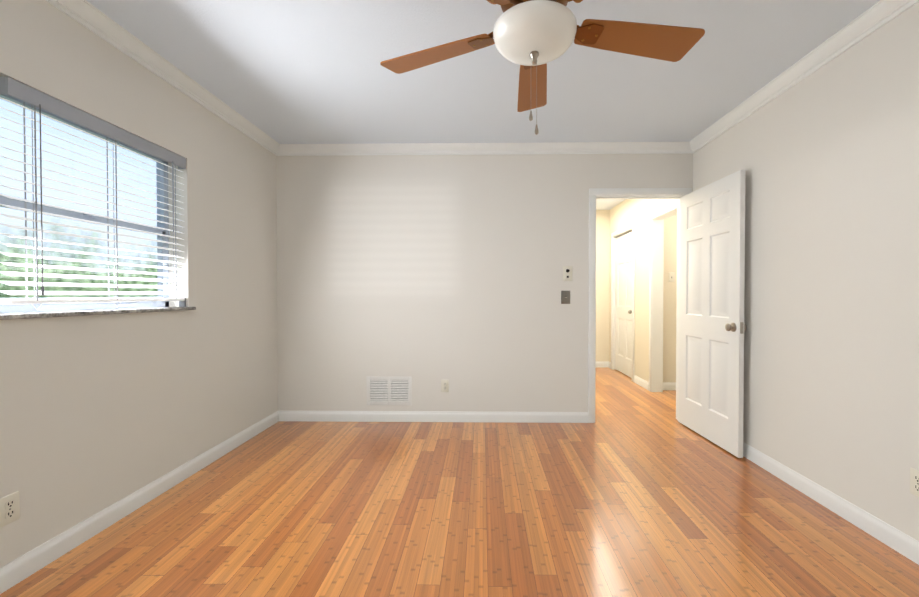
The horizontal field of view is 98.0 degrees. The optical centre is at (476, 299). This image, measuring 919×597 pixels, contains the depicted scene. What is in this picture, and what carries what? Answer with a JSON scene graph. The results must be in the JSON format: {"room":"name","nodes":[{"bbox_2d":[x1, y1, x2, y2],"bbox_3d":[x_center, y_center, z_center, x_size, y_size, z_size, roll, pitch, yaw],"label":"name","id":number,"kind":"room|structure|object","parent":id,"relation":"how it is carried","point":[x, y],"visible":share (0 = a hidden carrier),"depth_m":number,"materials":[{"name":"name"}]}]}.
{"room":"empty bedroom","nodes":[
{"label":"empty bedroom","id":0,"kind":"room"},
{"bbox_2d":[0,0,277,567],"bbox_3d":[-1.970,-0.113,1.493,0.200,2.520,4.610,0,1,1],"label":"wall","id":1,"kind":"structure","parent":0,"point":[98,413],"depth_m":2.20,"materials":[{"name":"white paint"}]},
{"bbox_2d":[0,491,19,527],"bbox_3d":[-1.863,0.836,1.594,0.009,0.115,0.070,0,1,1],"label":"electrical outlet","id":2,"kind":"object","parent":1,"relation":"attached to","point":[10,508],"visible":1,"depth_m":1.59,"materials":[{"name":"white plastic"}]},
{"bbox_2d":[0,95,169,312],"bbox_3d":[-1.993,-0.423,2.035,0.075,0.952,1.060,0,1,1],"label":"window","id":3,"kind":"structure","parent":1,"relation":"in","point":[20,308],"depth_m":2.06,"materials":[{"name":"clear glass"}]},
{"bbox_2d":[0,76,185,309],"bbox_3d":[-1.887,-0.423,2.078,0.066,0.950,0.958,0,1,1],"label":"window blinds","id":4,"kind":"object","parent":3,"relation":"attached to","point":[24,93],"visible":1,"depth_m":1.90,"materials":[{"name":"white plastic"}]},
{"bbox_2d":[0,307,195,319],"bbox_3d":[-1.910,0.062,2.040,0.151,0.020,1.130,0,1,1],"label":"window sill","id":5,"kind":"structure","parent":1,"relation":"attached to","point":[10,316],"depth_m":1.88,"materials":[{"name":"stone"}]},
{"bbox_2d":[0,411,279,593],"bbox_3d":[-1.862,1.100,1.507,0.015,0.094,4.370,0,1,1],"label":"baseboard","id":6,"kind":"structure","parent":1,"relation":"attached to","point":[21,568],"depth_m":2.03,"materials":[{"name":"white wood"}]},
{"bbox_2d":[45,0,280,155],"bbox_3d":[-1.834,-1.332,1.476,0.070,0.080,4.370,0,1,1],"label":"crown molding","id":7,"kind":"structure","parent":1,"relation":"attached to","point":[106,28],"depth_m":2.26,"materials":[{"name":"white wood"}]},
{"bbox_2d":[0,367,918,596],"bbox_3d":[0.695,1.180,2.858,5.585,0.100,7.390,0,1,1],"label":"floor","id":8,"kind":"structure","parent":0,"point":[635,490],"depth_m":2.03,"materials":[{"name":"brown wood"}]},
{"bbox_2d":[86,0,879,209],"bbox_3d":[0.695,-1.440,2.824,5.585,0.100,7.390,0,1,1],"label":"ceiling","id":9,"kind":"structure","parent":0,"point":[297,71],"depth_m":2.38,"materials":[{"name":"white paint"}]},
{"bbox_2d":[380,0,704,134],"bbox_3d":[0.236,-0.992,1.508,1.296,0.761,1.276,0,1,1],"label":"fan","id":10,"kind":"object","parent":9,"relation":"hanging from","point":[532,38],"visible":1,"depth_m":1.53,"materials":[{"name":"brown wood"}]},
{"bbox_2d":[276,153,692,411],"bbox_3d":[0.189,-0.141,3.704,4.045,2.520,0.120,0,1,1],"label":"wall","id":11,"kind":"structure","parent":0,"point":[427,273],"depth_m":3.65,"materials":[{"name":"white paint"}]},
{"bbox_2d":[366,376,411,404],"bbox_3d":[-0.801,0.838,3.668,0.418,0.264,0.009,0,1,1],"label":"air vent","id":12,"kind":"object","parent":11,"relation":"in","point":[388,390],"visible":1,"depth_m":3.67,"materials":[{"name":"white metal"}]},
{"bbox_2d":[280,411,587,422],"bbox_3d":[-0.392,1.073,3.661,2.826,0.094,0.015,0,1,1],"label":"baseboard","id":13,"kind":"structure","parent":11,"relation":"attached to","point":[322,416],"depth_m":3.66,"materials":[{"name":"white wood"}]},
{"bbox_2d":[441,380,448,391],"bbox_3d":[-0.288,0.790,3.659,0.070,0.115,0.009,0,1,1],"label":"electrical outlet","id":14,"kind":"object","parent":11,"relation":"attached to","point":[444,385],"visible":1,"depth_m":3.66,"materials":[{"name":"white plastic"}]},
{"bbox_2d":[281,142,688,155],"bbox_3d":[0.070,-1.359,3.595,3.630,0.080,0.070,0,1,1],"label":"crown molding","id":15,"kind":"structure","parent":11,"relation":"attached to","point":[545,147],"depth_m":3.59,"materials":[{"name":"white wood"}]},
{"bbox_2d":[561,291,569,303],"bbox_3d":[0.814,-0.023,3.626,0.082,0.120,0.018,0,1,1],"label":"switch plate","id":16,"kind":"object","parent":11,"relation":"attached to","point":[565,297],"visible":1,"depth_m":3.63,"materials":[{"name":"grey"}]},
{"bbox_2d":[563,266,571,280],"bbox_3d":[0.830,-0.237,3.622,0.086,0.136,0.022,0,1,1],"label":"switch","id":17,"kind":"object","parent":11,"relation":"attached to","point":[567,273],"visible":1,"depth_m":3.63,"materials":[{"name":"white plastic"}]},
{"bbox_2d":[588,188,691,422],"bbox_3d":[1.482,0.056,3.686,0.922,2.126,0.158,0,1,1],"label":"door frame","id":18,"kind":"structure","parent":11,"relation":"attached to","point":[635,193],"depth_m":3.62,"materials":[{"name":"white wood"}]},
{"bbox_2d":[678,170,746,457],"bbox_3d":[1.876,0.098,3.220,0.135,2.030,0.817,0,1,1],"label":"door","id":19,"kind":"structure","parent":18,"relation":"attached to","point":[712,326],"depth_m":3.11,"materials":[{"name":"painted wood"},{"name":"brushed nickel"}]},
{"bbox_2d":[596,210,609,360],"bbox_3d":[1.640,-0.176,6.461,1.230,2.520,0.120,0,1,1],"label":"wall","id":20,"kind":"structure","parent":0,"point":[602,275],"depth_m":6.39,"materials":[{"name":"beige paint"}]},
{"bbox_2d":[596,361,610,368],"bbox_3d":[1.596,1.038,6.397,1.075,0.094,0.040,0,1,1],"label":"baseboard","id":21,"kind":"structure","parent":20,"relation":"attached to","point":[598,363],"depth_m":6.40,"materials":[{"name":"white wood"}]},
{"bbox_2d":[609,199,676,381],"bbox_3d":[2.173,-0.158,5.062,0.120,2.520,2.660,0,1,1],"label":"wall","id":22,"kind":"structure","parent":0,"point":[627,212],"depth_m":5.14,"materials":[{"name":"beige paint"}]},
{"bbox_2d":[615,231,631,377],"bbox_3d":[2.136,0.065,5.801,0.107,2.030,0.804,0,1,1],"label":"closet door","id":23,"kind":"structure","parent":22,"relation":"in","point":[623,320],"depth_m":5.84,"materials":[{"name":"white wood"}]},
{"bbox_2d":[634,375,648,389],"bbox_3d":[2.106,1.054,5.094,0.015,0.094,0.470,0,1,1],"label":"baseboard","id":24,"kind":"structure","parent":22,"relation":"attached to","point":[637,380],"depth_m":5.07,"materials":[{"name":"white wood"}]},
{"bbox_2d":[611,202,676,391],"bbox_3d":[2.166,0.038,5.095,0.143,2.126,2.352,0,1,1],"label":"trim","id":25,"kind":"structure","parent":22,"relation":"attached to","point":[656,259],"depth_m":4.77,"materials":[{"name":"white wood"}]},
{"bbox_2d":[663,214,676,381],"bbox_3d":[2.826,-0.156,4.922,1.190,2.520,0.120,0,1,1],"label":"wall","id":26,"kind":"structure","parent":0,"point":[669,302],"depth_m":4.87,"materials":[{"name":"beige paint"}]},
{"bbox_2d":[663,382,675,389],"bbox_3d":[2.825,1.057,4.870,1.190,0.094,0.015,0,1,1],"label":"baseboard","id":27,"kind":"structure","parent":26,"relation":"attached to","point":[666,385],"depth_m":4.87,"materials":[{"name":"white wood"}]},
{"bbox_2d":[669,272,674,281],"bbox_3d":[2.380,-0.276,4.860,0.072,0.116,0.016,0,1,1],"label":"light switch","id":28,"kind":"object","parent":26,"relation":"attached to","point":[671,276],"visible":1,"depth_m":4.86,"materials":[{"name":"white plastic"}]},
{"bbox_2d":[693,2,918,540],"bbox_3d":[2.046,-0.111,1.369,0.255,2.520,4.490,0,1,1],"label":"wall","id":29,"kind":"structure","parent":0,"point":[826,157],"depth_m":2.12,"materials":[{"name":"white paint"}]},
{"bbox_2d":[689,0,918,152],"bbox_3d":[1.885,-1.332,1.416,0.070,0.080,4.370,0,1,1],"label":"crown molding","id":30,"kind":"structure","parent":29,"relation":"attached to","point":[882,12],"depth_m":2.25,"materials":[{"name":"white wood"}]},
{"bbox_2d":[743,442,918,564],"bbox_3d":[1.912,1.101,1.447,0.015,0.094,4.370,0,1,1],"label":"baseboard","id":31,"kind":"structure","parent":29,"relation":"attached to","point":[894,538],"depth_m":2.09,"materials":[{"name":"white wood"}]},
{"bbox_2d":[910,468,918,496],"bbox_3d":[1.920,0.799,1.733,0.009,0.115,0.070,0,1,1],"label":"electrical outlet","id":32,"kind":"object","parent":29,"relation":"attached to","point":[914,481],"visible":1,"depth_m":1.75,"materials":[{"name":"white plastic"}]},
{"label":"outside","id":33,"kind":"structure","parent":0,"visible":0},
{"bbox_2d":[0,99,157,312],"bbox_3d":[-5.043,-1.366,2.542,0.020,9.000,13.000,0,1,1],"label":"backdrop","id":34,"kind":"structure","parent":33,"point":[57,168],"depth_m":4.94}
]}

